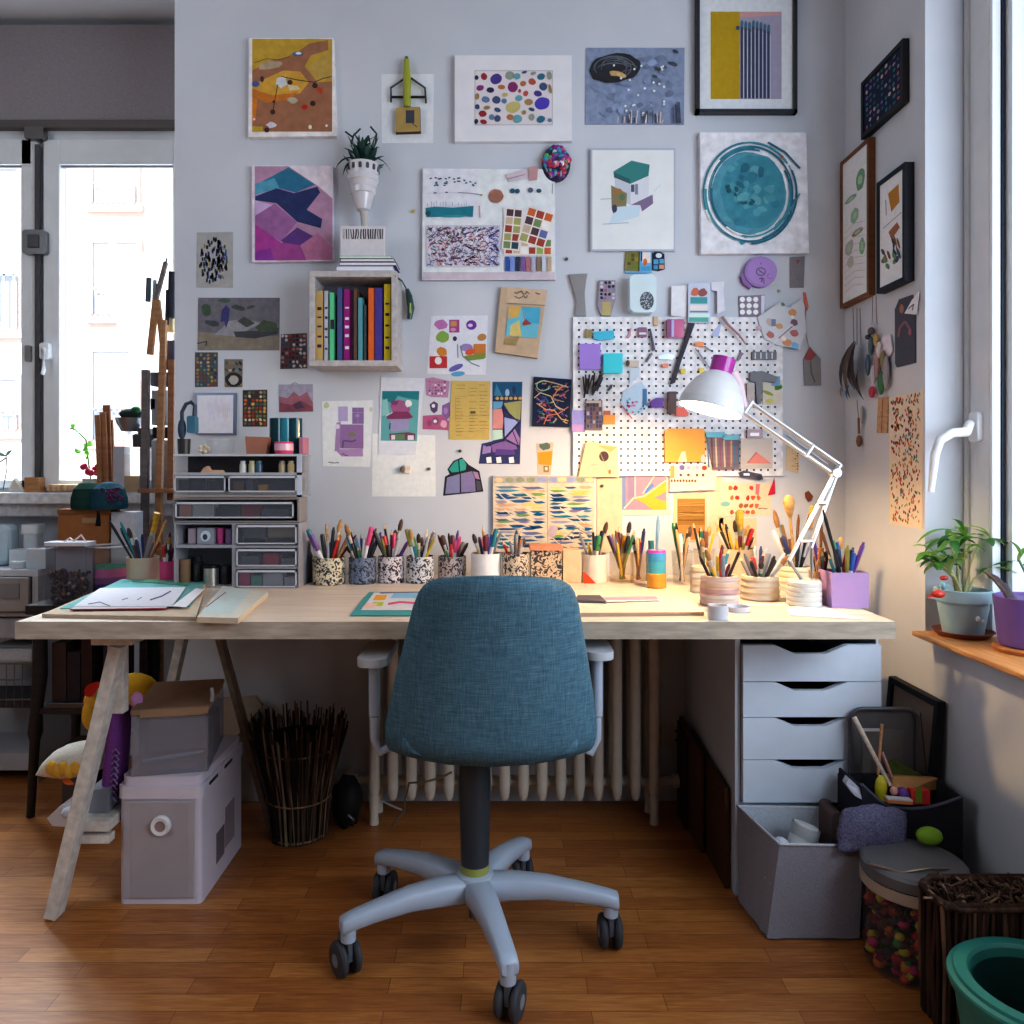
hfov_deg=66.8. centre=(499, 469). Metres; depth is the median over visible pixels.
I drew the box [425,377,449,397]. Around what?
sheet
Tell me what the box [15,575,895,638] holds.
work table
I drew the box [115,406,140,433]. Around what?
potted plant
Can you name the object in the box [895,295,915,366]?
card
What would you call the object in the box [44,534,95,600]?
bin
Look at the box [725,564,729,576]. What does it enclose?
brush
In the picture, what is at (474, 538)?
brush
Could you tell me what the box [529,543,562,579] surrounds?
patterned box
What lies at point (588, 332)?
clip
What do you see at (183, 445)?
cup
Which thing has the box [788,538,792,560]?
marker
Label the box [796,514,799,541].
brush
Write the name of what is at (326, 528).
brush
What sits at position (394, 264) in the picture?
book
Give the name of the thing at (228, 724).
cardboard sheet
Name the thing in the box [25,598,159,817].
side table
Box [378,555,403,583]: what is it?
pot
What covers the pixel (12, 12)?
ceiling
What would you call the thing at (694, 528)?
pencil
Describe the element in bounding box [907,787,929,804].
box
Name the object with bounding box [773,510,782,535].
brush
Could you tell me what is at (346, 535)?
marker
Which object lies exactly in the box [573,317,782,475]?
pegboard
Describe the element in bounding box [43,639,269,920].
trestle
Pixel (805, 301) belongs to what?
ribbon
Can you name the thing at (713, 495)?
blank sheet
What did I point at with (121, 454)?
box
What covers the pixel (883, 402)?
wood strip
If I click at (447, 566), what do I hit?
pot
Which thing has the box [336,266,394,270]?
book
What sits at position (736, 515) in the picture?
brush
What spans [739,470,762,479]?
clips
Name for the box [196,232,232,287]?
drawing
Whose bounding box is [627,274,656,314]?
plastic box
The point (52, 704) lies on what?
tray
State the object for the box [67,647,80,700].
book
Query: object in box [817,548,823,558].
brush
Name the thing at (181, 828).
storage bin
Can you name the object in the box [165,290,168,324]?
brush
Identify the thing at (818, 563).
brush
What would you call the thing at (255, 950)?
floor
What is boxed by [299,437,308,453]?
notebook
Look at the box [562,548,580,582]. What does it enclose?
box
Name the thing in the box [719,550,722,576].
brush
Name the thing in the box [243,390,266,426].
card
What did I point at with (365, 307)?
book
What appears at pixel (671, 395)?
jar
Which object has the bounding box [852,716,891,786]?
wooden stick
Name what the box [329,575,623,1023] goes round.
office chair
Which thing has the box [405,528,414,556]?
marker
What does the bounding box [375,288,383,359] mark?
book
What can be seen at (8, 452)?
wire stand
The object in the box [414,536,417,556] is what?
pen
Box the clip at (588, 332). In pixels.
[585,329,591,337]
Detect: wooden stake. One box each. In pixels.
[94,415,102,483]
[99,412,108,481]
[102,405,112,481]
[111,420,114,461]
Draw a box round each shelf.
[309,271,401,370]
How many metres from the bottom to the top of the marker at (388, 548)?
0.109 m
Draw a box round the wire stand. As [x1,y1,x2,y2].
[0,450,11,489]
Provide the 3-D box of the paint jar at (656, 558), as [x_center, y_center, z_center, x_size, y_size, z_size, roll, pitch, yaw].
[0.459,0.289,2.280,0.056,0.110,0.056,0,0,0]
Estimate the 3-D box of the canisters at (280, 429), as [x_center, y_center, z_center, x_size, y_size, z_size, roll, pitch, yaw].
[-0.647,-0.102,2.350,0.098,0.109,0.044,0,0,0]
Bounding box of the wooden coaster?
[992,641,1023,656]
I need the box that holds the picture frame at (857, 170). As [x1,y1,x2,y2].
[840,137,874,308]
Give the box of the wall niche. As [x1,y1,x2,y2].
[0,516,174,729]
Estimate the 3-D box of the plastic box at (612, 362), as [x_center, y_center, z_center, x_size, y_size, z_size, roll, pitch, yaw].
[0.369,-0.349,2.547,0.063,0.064,0.022,0,0,0]
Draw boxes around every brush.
[109,521,131,557]
[120,522,135,557]
[120,528,134,557]
[127,528,137,557]
[141,534,143,557]
[143,519,152,556]
[145,277,151,302]
[149,512,159,541]
[150,520,166,557]
[152,280,156,298]
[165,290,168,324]
[166,537,171,561]
[167,271,174,318]
[168,532,170,560]
[325,524,328,539]
[330,519,342,558]
[337,533,350,557]
[339,535,355,557]
[344,524,357,557]
[367,539,372,557]
[381,538,386,556]
[396,519,402,539]
[409,529,416,556]
[416,533,420,556]
[420,539,422,556]
[437,535,445,556]
[441,536,448,556]
[455,530,458,542]
[472,534,480,553]
[493,531,501,553]
[509,541,513,553]
[518,540,522,553]
[521,538,525,553]
[579,532,587,554]
[600,522,607,554]
[615,530,624,578]
[618,535,625,578]
[626,521,631,535]
[632,538,640,578]
[636,537,638,564]
[675,523,679,564]
[684,526,691,568]
[684,538,687,566]
[699,556,709,575]
[700,538,704,561]
[704,549,716,576]
[706,559,712,575]
[707,526,710,549]
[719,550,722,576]
[720,316,745,344]
[721,523,729,548]
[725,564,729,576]
[733,520,738,549]
[735,511,738,536]
[737,511,743,535]
[741,525,749,549]
[750,561,757,576]
[753,545,756,563]
[758,546,762,575]
[758,561,763,576]
[769,553,785,576]
[770,555,788,576]
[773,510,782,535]
[773,513,785,555]
[780,525,787,543]
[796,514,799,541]
[800,506,814,560]
[814,542,817,571]
[816,558,820,570]
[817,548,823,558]
[819,523,822,547]
[820,528,831,558]
[822,510,840,572]
[838,537,843,564]
[877,724,883,774]
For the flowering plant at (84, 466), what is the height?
0.254 m
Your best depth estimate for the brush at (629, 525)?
2.39 m
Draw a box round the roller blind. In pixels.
[0,25,174,130]
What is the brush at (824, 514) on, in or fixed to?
in the pencil box at (839, 590)
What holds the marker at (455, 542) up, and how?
in the pot at (447, 566)
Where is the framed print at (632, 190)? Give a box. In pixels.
[590,148,674,251]
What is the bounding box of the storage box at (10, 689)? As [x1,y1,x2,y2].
[0,686,30,707]
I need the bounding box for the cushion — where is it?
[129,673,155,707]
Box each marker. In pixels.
[143,536,152,557]
[161,545,165,561]
[306,529,318,557]
[309,534,323,558]
[320,534,326,558]
[346,535,354,557]
[363,526,372,557]
[368,542,377,557]
[382,536,387,548]
[386,544,390,556]
[392,533,395,555]
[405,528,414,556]
[429,532,435,545]
[450,535,454,549]
[453,540,456,556]
[456,542,464,556]
[483,535,487,553]
[489,528,497,553]
[514,534,517,553]
[593,536,596,554]
[595,535,600,554]
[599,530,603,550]
[621,535,629,579]
[703,531,707,563]
[716,556,718,576]
[720,531,728,548]
[721,555,724,576]
[738,536,742,548]
[744,528,753,549]
[750,557,758,576]
[763,553,770,576]
[771,530,789,566]
[781,536,793,566]
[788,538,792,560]
[795,548,799,567]
[836,549,841,571]
[849,552,855,572]
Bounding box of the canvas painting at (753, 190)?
[698,132,808,255]
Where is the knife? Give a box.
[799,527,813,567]
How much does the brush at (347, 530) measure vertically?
0.175 m
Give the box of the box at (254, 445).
[245,436,270,453]
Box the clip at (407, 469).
[400,465,410,472]
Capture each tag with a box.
[603,411,614,424]
[711,281,724,313]
[789,256,804,287]
[803,306,820,385]
[881,335,892,357]
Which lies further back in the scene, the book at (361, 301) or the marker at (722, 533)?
the book at (361, 301)
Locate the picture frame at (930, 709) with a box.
[886,676,945,779]
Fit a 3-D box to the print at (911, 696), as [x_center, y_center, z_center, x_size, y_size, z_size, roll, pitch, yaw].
[1.105,0.843,2.100,0.050,0.473,0.218,0,0,0]
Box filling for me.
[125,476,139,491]
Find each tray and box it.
[47,701,83,707]
[848,707,919,772]
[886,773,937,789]
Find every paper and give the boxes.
[381,74,433,142]
[744,603,788,605]
[842,775,861,799]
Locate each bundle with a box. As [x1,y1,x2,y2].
[582,373,602,397]
[839,312,863,399]
[865,297,889,397]
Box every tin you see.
[202,564,219,585]
[746,429,762,437]
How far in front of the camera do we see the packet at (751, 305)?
2.56 m
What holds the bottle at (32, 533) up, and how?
on the base cabinet
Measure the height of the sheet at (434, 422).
0.052 m
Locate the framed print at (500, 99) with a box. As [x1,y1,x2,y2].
[455,55,571,143]
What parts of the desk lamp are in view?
lamp shade, arm, stem, arm, elbow knob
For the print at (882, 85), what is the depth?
2.29 m
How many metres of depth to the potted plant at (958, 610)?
1.96 m
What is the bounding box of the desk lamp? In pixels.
[678,355,842,606]
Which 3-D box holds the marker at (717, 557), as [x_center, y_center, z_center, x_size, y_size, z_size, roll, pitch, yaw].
[0.562,0.277,1.993,0.016,0.115,0.014,0,0,0]
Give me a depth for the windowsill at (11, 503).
2.87 m
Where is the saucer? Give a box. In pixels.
[931,624,995,639]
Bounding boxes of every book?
[52,639,80,700]
[67,647,80,700]
[81,639,102,700]
[316,290,323,359]
[324,291,329,359]
[329,293,336,359]
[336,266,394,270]
[337,288,342,359]
[339,256,391,258]
[339,262,399,272]
[340,259,394,261]
[343,289,351,359]
[351,291,352,359]
[353,288,362,359]
[358,298,367,359]
[363,305,367,359]
[368,288,374,359]
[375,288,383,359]
[384,284,390,359]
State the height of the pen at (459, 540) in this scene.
0.127 m
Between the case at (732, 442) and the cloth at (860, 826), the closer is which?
the cloth at (860, 826)
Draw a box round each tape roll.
[10,560,25,568]
[274,441,293,453]
[593,330,613,340]
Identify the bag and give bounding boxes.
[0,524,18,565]
[70,482,142,563]
[101,704,130,804]
[332,774,362,828]
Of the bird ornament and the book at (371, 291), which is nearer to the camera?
the bird ornament
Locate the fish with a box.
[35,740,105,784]
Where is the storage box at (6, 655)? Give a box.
[0,640,31,661]
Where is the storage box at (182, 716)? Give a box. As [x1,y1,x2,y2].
[130,679,224,771]
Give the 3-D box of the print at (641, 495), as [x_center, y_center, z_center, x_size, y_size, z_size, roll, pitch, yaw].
[0.477,0.081,2.568,0.173,0.137,0.002,0,0,0]
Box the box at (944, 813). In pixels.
[838,768,962,933]
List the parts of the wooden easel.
leg, leg, leg, leg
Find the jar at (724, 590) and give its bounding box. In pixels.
[699,573,739,605]
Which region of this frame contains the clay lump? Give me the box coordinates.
[890,786,908,796]
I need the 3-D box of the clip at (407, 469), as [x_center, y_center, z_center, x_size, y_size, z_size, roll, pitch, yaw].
[-0.312,-0.003,2.558,0.036,0.026,0.019,0,0,0]
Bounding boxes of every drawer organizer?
[173,454,305,497]
[174,521,306,586]
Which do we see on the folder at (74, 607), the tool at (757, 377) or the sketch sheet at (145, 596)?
the sketch sheet at (145, 596)
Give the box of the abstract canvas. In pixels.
[532,377,571,426]
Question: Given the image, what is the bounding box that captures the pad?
[197,586,267,623]
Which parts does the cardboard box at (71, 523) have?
lid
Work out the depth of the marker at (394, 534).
2.39 m
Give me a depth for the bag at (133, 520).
2.63 m
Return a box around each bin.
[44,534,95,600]
[119,735,241,903]
[736,805,861,938]
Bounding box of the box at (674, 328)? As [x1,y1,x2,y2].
[666,319,683,337]
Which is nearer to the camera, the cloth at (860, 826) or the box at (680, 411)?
the cloth at (860, 826)
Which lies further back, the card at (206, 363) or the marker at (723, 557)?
the card at (206, 363)
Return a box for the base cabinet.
[0,565,70,782]
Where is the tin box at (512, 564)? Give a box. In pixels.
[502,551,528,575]
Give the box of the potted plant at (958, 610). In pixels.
[912,519,1016,634]
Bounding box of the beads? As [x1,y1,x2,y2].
[49,568,90,602]
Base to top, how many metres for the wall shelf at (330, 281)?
0.298 m
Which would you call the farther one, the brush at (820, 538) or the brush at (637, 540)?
the brush at (637, 540)
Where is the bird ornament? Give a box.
[927,576,948,598]
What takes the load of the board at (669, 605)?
on the work table at (307, 611)
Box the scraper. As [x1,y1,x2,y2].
[569,273,587,315]
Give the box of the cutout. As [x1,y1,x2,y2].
[756,298,806,349]
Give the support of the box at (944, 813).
on the floor
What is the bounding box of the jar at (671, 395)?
[667,391,675,413]
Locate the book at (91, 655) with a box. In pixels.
[81,639,102,700]
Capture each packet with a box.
[738,295,764,316]
[762,376,781,403]
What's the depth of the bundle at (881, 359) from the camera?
2.32 m
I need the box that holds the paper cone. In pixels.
[8,478,23,490]
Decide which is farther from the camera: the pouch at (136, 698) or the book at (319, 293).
the book at (319, 293)
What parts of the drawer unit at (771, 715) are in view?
drawer, drawer, drawer, drawer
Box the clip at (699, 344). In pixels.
[694,341,703,346]
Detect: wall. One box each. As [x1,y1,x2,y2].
[175,0,844,800]
[845,0,1023,888]
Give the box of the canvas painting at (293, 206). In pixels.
[252,165,334,263]
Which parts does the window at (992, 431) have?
handle, sash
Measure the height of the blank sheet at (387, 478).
0.208 m
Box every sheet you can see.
[75,587,185,605]
[212,695,263,738]
[322,400,372,466]
[361,592,417,609]
[372,434,435,496]
[423,415,448,429]
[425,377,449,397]
[427,315,487,375]
[669,464,716,491]
[671,285,686,316]
[708,476,723,536]
[719,477,774,516]
[719,518,756,547]
[862,728,902,772]
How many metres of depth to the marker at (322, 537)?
2.32 m
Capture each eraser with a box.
[662,363,667,367]
[884,795,912,804]
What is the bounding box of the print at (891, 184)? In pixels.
[880,170,901,287]
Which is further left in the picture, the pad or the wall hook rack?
the pad
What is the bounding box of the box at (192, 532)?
[188,527,197,543]
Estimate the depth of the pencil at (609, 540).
2.39 m
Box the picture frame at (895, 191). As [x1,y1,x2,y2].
[876,162,913,293]
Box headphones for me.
[178,400,198,438]
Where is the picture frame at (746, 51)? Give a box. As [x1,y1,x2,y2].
[695,0,797,115]
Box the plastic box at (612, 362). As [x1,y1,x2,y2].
[603,353,622,373]
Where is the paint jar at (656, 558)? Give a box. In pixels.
[647,549,665,588]
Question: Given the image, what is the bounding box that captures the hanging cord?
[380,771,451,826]
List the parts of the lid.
wire handle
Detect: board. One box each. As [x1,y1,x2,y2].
[42,585,205,619]
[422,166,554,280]
[575,593,703,615]
[597,478,621,551]
[677,720,686,829]
[679,716,703,852]
[690,730,729,887]
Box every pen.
[135,539,140,557]
[329,527,334,558]
[355,536,360,553]
[361,538,365,557]
[373,528,385,556]
[392,538,399,556]
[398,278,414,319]
[398,542,407,556]
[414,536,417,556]
[449,544,452,556]
[456,537,460,554]
[459,543,468,556]
[478,537,483,553]
[609,535,618,568]
[612,533,617,556]
[636,528,645,579]
[637,538,639,579]
[655,516,659,548]
[672,523,679,568]
[675,530,685,581]
[679,534,683,580]
[725,524,730,548]
[744,553,753,575]
[766,556,775,576]
[824,552,827,569]
[833,540,836,572]
[834,553,841,572]
[845,545,849,572]
[853,542,864,572]
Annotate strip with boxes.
[624,252,639,270]
[625,251,651,272]
[877,397,888,432]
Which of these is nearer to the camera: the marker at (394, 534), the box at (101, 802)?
the box at (101, 802)
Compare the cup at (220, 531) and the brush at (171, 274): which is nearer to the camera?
the cup at (220, 531)
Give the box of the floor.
[0,756,932,1023]
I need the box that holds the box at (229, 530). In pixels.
[226,528,231,543]
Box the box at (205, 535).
[197,527,218,543]
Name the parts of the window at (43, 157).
sash, key plate, handle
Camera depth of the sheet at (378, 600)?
2.01 m
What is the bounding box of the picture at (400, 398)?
[378,377,424,454]
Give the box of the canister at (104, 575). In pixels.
[84,543,127,591]
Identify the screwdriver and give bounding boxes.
[649,328,654,350]
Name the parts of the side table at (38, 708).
leg, leg, leg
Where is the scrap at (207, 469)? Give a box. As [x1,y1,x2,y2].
[201,466,224,472]
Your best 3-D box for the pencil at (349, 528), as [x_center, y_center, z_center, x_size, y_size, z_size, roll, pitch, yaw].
[-0.437,0.255,2.374,0.052,0.162,0.008,0,0,4]
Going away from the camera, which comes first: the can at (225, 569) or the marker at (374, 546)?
the can at (225, 569)
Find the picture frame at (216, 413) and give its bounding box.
[195,393,236,434]
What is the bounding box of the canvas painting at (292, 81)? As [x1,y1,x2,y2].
[248,38,337,139]
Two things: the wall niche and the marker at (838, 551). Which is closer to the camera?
the marker at (838, 551)
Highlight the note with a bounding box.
[905,292,918,314]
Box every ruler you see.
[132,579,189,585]
[602,596,660,601]
[670,323,694,384]
[711,322,721,336]
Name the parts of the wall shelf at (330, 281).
panel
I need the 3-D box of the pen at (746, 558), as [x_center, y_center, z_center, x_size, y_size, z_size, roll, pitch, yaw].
[0.678,0.280,2.086,0.048,0.113,0.011,0,0,8]
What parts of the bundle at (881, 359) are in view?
cord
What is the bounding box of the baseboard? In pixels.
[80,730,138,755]
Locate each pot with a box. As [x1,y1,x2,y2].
[126,555,158,579]
[313,556,344,585]
[349,556,375,584]
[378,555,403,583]
[406,555,433,583]
[438,555,465,577]
[471,552,500,575]
[582,553,606,583]
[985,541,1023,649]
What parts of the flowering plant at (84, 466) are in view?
pot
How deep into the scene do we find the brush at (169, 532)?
2.36 m
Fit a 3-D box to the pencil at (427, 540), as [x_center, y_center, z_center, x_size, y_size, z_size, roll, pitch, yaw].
[-0.234,0.264,2.371,0.052,0.143,0.008,0,0,38]
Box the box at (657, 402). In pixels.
[649,398,663,407]
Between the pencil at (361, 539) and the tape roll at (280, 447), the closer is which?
the tape roll at (280, 447)
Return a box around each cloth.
[47,797,71,826]
[837,804,906,853]
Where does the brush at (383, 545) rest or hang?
in the pot at (390, 569)
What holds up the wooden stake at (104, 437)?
on the windowsill at (11, 503)
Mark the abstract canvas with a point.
(551, 396)
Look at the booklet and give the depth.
2.55 m
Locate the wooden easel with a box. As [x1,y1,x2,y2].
[137,258,174,760]
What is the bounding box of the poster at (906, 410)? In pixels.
[889,390,923,528]
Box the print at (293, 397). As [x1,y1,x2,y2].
[279,383,312,412]
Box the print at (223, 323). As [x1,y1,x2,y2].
[197,298,279,349]
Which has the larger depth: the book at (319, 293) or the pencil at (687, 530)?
the book at (319, 293)
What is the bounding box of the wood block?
[24,477,45,491]
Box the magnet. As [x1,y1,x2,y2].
[805,491,812,501]
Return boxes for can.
[179,558,190,581]
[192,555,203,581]
[219,564,230,583]
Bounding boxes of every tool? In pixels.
[657,353,674,359]
[749,371,777,403]
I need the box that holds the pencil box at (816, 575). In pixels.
[809,570,830,579]
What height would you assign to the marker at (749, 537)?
0.158 m
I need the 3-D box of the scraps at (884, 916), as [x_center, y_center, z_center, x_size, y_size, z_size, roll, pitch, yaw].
[0.913,1.005,1.717,0.202,0.174,0.199,0,0,36]
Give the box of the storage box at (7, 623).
[0,616,31,637]
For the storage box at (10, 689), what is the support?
in the base cabinet
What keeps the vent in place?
attached to the storage bin at (181, 828)
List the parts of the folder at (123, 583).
white strip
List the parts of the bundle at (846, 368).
cord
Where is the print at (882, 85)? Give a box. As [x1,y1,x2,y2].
[864,48,899,131]
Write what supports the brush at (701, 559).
in the jar at (724, 590)
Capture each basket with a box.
[0,647,31,707]
[248,700,347,846]
[918,872,1023,1023]
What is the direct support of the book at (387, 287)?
in the wall shelf at (330, 281)
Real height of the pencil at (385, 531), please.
0.167 m
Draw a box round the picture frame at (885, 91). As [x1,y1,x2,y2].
[861,38,908,139]
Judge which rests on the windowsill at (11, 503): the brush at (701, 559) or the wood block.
the wood block
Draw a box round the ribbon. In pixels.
[803,292,808,309]
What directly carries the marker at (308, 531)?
in the pot at (326, 572)
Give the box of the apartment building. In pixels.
[0,169,172,479]
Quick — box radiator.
[345,639,679,825]
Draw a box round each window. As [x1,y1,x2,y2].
[0,126,174,491]
[928,0,1023,635]
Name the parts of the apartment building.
railing, railing, pane, pane, railing, railing, railing, pane, pane, pane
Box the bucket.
[946,936,1023,1023]
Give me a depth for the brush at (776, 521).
2.26 m
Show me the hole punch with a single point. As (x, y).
(642, 331)
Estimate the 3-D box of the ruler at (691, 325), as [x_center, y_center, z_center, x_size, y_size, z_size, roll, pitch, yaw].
[0.599,-0.382,2.549,0.081,0.203,0.006,0,0,0]
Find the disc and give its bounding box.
[739,256,776,289]
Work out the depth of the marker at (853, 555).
1.95 m
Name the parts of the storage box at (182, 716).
lid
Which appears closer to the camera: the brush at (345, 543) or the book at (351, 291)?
the brush at (345, 543)
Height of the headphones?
0.120 m
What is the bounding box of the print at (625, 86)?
[585,48,684,124]
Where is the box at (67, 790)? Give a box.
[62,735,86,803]
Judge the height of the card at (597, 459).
0.117 m
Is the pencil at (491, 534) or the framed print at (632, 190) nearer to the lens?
the pencil at (491, 534)
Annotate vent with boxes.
[216,797,234,863]
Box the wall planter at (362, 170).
[335,126,389,225]
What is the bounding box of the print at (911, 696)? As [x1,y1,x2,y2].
[892,685,933,772]
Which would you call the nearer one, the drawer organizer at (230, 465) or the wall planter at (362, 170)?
the drawer organizer at (230, 465)
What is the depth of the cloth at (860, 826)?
1.78 m
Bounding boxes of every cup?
[159,560,173,579]
[177,439,190,453]
[178,419,185,438]
[187,416,198,432]
[216,528,225,543]
[708,603,727,620]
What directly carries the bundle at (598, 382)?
hanging from the pegboard
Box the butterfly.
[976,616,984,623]
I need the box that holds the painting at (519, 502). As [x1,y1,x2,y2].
[493,476,546,551]
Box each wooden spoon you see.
[783,495,794,565]
[856,401,863,446]
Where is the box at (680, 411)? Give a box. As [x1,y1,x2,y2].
[675,407,688,415]
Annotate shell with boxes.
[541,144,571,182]
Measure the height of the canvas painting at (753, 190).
0.398 m
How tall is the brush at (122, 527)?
0.177 m
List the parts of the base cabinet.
drawer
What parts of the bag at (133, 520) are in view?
embroidered cap, crown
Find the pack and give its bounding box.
[751,352,776,359]
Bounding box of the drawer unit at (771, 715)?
[685,639,880,894]
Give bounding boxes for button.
[624,360,638,367]
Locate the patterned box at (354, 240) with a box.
[340,226,384,255]
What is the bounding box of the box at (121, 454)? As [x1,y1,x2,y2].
[113,446,129,487]
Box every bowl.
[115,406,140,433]
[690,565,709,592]
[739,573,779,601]
[776,564,809,588]
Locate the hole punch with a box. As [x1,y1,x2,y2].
[638,327,646,336]
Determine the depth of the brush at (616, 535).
2.36 m
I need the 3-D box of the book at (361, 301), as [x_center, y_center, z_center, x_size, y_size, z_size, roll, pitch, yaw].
[-0.440,-0.444,2.499,0.016,0.199,0.102,0,0,0]
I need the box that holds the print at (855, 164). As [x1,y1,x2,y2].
[843,144,866,302]
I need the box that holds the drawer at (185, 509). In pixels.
[173,497,306,521]
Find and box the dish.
[727,604,749,612]
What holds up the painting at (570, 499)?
attached to the wall at (215, 155)
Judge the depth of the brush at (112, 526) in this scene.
2.38 m
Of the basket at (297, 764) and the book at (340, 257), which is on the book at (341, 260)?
the book at (340, 257)
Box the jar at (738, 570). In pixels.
[720,547,753,581]
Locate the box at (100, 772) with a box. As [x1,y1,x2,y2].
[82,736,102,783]
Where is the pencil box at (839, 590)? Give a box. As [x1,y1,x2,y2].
[818,568,868,607]
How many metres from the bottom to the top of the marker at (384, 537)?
0.136 m
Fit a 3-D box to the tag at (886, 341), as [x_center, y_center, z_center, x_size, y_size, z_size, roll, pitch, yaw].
[1.137,-0.363,2.284,0.003,0.067,0.071,0,0,0]
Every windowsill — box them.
[0,492,172,515]
[912,631,1023,679]
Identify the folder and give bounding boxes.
[60,579,203,608]
[70,606,167,609]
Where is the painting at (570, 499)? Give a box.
[547,476,594,551]
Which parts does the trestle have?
leg, rail, rail, leg, leg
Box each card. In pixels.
[195,352,217,386]
[224,359,242,386]
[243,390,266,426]
[280,333,306,368]
[536,442,552,474]
[572,410,584,431]
[578,442,618,476]
[621,382,646,418]
[664,429,705,462]
[674,493,707,540]
[786,444,799,473]
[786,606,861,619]
[886,759,922,775]
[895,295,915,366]
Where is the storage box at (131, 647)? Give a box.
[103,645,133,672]
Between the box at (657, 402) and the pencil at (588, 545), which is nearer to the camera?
the pencil at (588, 545)
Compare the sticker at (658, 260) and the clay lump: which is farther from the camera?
the sticker at (658, 260)
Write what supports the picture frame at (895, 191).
attached to the wall at (982, 761)
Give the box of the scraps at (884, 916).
[863,877,919,983]
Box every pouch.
[131,692,142,706]
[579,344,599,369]
[597,280,615,315]
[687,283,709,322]
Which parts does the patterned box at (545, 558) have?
lid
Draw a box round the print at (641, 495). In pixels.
[619,476,670,514]
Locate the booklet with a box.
[495,287,546,358]
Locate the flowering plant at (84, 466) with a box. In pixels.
[70,424,96,482]
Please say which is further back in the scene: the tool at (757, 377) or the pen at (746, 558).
the tool at (757, 377)
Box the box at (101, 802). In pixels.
[89,779,120,812]
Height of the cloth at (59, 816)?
0.064 m
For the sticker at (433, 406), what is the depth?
2.57 m
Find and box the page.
[449,381,489,439]
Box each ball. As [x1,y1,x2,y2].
[775,836,788,842]
[916,826,942,845]
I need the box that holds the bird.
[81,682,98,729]
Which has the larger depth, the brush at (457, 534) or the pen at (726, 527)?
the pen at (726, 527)
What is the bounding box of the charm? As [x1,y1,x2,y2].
[199,444,210,453]
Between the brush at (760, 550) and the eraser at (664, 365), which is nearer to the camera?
the brush at (760, 550)
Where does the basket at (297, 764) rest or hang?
on the floor
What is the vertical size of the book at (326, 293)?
0.221 m
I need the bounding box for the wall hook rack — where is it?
[390,56,426,134]
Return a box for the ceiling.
[0,0,174,24]
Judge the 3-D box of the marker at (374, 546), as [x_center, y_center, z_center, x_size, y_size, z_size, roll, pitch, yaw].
[-0.401,0.278,2.373,0.056,0.117,0.014,0,0,0]
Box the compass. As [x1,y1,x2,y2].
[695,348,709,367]
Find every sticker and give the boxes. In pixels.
[430,401,437,412]
[442,402,449,418]
[443,457,482,495]
[652,252,664,270]
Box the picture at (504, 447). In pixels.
[479,382,521,463]
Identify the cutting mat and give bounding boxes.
[350,591,418,615]
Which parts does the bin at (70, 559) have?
lid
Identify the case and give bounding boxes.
[576,595,605,602]
[706,432,725,469]
[723,434,739,469]
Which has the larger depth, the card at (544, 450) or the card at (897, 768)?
the card at (544, 450)
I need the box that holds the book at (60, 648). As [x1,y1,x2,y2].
[52,639,80,700]
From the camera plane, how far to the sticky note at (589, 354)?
2.54 m
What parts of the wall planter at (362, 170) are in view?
pot, spout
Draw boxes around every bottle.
[21,524,44,548]
[239,461,246,472]
[248,461,254,472]
[256,461,261,472]
[279,461,284,472]
[288,461,293,472]
[307,540,312,582]
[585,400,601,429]
[646,540,653,580]
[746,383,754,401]
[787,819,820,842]
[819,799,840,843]
[875,775,886,801]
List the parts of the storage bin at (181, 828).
panel, lid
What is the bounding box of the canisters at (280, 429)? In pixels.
[269,418,301,453]
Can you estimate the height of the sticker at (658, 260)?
0.066 m
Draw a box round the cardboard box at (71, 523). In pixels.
[57,508,119,564]
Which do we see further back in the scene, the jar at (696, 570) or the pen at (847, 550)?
the jar at (696, 570)
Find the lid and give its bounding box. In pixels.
[859,838,970,909]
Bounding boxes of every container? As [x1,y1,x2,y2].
[9,548,25,566]
[26,547,57,568]
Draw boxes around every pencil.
[142,750,203,762]
[170,546,173,560]
[326,537,328,558]
[332,536,338,557]
[334,531,341,557]
[349,528,357,556]
[360,535,362,555]
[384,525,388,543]
[390,530,392,556]
[422,530,427,548]
[422,535,429,556]
[425,536,435,556]
[488,529,492,553]
[502,541,508,553]
[587,541,591,554]
[592,529,594,545]
[606,533,625,578]
[616,543,622,576]
[618,527,620,550]
[619,530,634,579]
[679,530,687,580]
[693,523,700,555]
[708,530,714,551]
[716,528,726,548]
[725,549,728,564]
[727,546,741,576]
[728,530,733,549]
[740,558,750,575]
[798,543,802,567]
[821,551,823,569]
[828,554,835,572]
[881,752,892,777]
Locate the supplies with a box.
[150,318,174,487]

